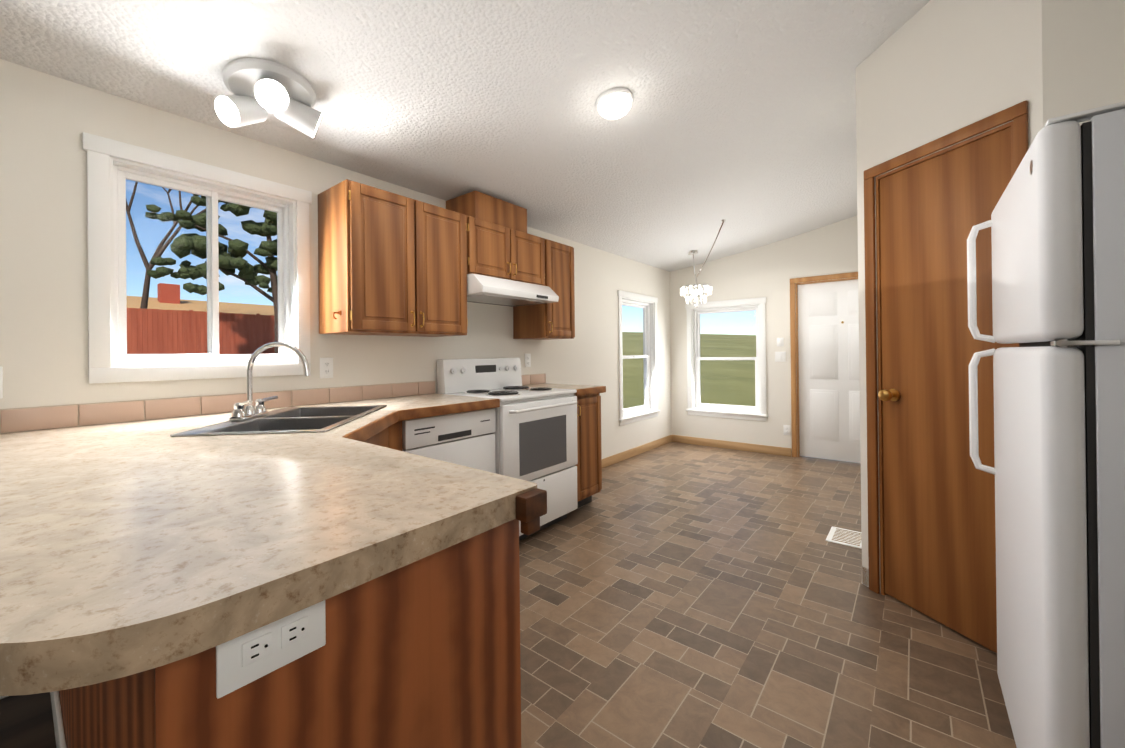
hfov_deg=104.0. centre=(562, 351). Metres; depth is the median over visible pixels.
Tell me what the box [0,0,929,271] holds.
ceiling
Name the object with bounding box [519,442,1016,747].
floor
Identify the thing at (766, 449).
baseboard
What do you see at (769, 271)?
wall
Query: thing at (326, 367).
outlet
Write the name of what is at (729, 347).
ground
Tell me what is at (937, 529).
pantry door
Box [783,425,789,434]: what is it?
outlet
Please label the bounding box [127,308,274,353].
fence
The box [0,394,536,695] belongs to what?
countertop
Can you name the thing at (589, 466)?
base cabinet
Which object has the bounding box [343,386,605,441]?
oak countertop edge
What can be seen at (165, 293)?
house
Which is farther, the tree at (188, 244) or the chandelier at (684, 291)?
the tree at (188, 244)
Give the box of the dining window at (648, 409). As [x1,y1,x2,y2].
[617,290,660,425]
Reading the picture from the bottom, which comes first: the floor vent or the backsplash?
the floor vent
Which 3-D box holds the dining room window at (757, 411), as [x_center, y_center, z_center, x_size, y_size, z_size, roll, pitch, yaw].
[2.073,0.097,5.572,1.004,1.475,0.190,-1,0,39]
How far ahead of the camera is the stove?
3.00 m
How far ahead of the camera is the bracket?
0.85 m
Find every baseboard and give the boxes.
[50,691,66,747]
[602,435,672,467]
[673,435,791,456]
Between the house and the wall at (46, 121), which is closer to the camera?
the wall at (46, 121)
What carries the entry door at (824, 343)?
in the wall at (769, 271)
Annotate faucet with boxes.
[229,342,310,420]
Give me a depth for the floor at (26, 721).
1.47 m
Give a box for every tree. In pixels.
[126,182,218,308]
[145,194,277,353]
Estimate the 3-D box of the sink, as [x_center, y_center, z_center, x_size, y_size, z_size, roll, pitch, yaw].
[-1.126,0.370,1.896,0.500,0.176,0.760,-1,0,-6]
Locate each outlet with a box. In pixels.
[0,366,2,398]
[216,600,325,698]
[320,358,332,378]
[525,354,530,366]
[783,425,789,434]
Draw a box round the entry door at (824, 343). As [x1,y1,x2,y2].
[790,272,860,462]
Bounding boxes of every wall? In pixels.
[0,59,671,458]
[670,215,857,456]
[856,0,1042,593]
[1041,0,1124,126]
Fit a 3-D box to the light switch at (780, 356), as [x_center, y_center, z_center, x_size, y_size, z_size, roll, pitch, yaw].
[2.540,0.060,5.123,0.115,0.116,0.010,-1,0,39]
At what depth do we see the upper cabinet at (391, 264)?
2.41 m
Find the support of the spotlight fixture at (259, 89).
attached to the ceiling
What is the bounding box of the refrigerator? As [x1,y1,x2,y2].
[967,101,1124,747]
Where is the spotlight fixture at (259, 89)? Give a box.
[214,58,321,137]
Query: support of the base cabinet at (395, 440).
on the floor at (677, 595)
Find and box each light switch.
[775,352,785,361]
[777,338,783,345]
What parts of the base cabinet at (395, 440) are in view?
cabinet front, cabinet front, cabinet front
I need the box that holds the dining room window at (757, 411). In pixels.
[685,297,767,420]
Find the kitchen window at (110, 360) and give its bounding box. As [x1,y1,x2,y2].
[82,132,311,383]
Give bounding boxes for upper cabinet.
[318,179,469,336]
[446,190,549,286]
[513,240,574,339]
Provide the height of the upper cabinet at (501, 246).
0.571 m
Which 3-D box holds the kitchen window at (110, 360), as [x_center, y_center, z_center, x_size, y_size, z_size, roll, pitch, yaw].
[-1.696,-0.372,2.123,0.170,0.999,0.848,-1,0,39]
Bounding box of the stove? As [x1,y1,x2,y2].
[437,358,577,540]
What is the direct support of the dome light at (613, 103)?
attached to the ceiling
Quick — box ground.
[622,332,755,408]
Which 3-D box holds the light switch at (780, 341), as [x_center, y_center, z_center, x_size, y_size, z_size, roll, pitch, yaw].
[2.538,-0.109,5.123,0.075,0.100,0.010,-1,0,39]
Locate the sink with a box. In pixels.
[170,405,386,435]
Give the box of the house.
[127,283,273,315]
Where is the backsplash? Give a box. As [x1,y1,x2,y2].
[0,373,545,433]
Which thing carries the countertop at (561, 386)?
on the base cabinet at (589, 466)
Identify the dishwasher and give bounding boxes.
[402,408,495,472]
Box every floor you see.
[0,692,55,747]
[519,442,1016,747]
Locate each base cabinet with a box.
[59,421,520,747]
[575,393,601,507]
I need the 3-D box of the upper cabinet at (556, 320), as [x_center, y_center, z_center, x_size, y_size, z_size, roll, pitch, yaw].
[-0.150,-0.493,3.665,0.362,0.775,0.380,-1,0,39]
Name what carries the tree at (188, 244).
on the yard
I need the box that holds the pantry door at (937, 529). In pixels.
[864,101,1028,652]
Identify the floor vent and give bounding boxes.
[826,526,861,548]
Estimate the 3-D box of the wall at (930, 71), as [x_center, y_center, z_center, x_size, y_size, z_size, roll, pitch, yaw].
[1.692,-0.341,1.954,0.100,3.100,0.740,-1,0,-15]
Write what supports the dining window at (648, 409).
in the wall at (46, 121)
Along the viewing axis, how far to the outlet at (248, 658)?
0.55 m
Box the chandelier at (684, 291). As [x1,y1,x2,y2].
[680,219,724,307]
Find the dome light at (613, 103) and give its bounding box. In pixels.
[596,87,632,119]
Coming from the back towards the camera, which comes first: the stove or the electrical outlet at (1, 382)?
the stove
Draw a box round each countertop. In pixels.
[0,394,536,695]
[522,383,599,395]
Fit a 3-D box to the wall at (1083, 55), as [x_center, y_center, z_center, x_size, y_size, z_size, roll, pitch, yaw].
[2.006,-0.346,1.435,0.604,3.100,0.100,-1,0,39]
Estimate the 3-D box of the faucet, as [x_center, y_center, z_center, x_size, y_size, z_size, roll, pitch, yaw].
[-1.270,0.120,1.881,0.264,0.325,0.264,-1,0,39]
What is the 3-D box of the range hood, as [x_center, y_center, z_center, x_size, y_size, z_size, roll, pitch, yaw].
[-0.452,-0.431,3.177,0.495,0.131,0.752,-1,0,39]
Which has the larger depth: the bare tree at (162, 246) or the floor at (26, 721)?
the bare tree at (162, 246)
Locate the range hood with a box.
[467,273,558,306]
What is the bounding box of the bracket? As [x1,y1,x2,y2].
[516,488,546,534]
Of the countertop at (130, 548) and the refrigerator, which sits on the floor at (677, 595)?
the refrigerator
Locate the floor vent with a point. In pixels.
(847, 537)
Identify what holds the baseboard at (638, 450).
attached to the wall at (46, 121)
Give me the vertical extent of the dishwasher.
0.895 m

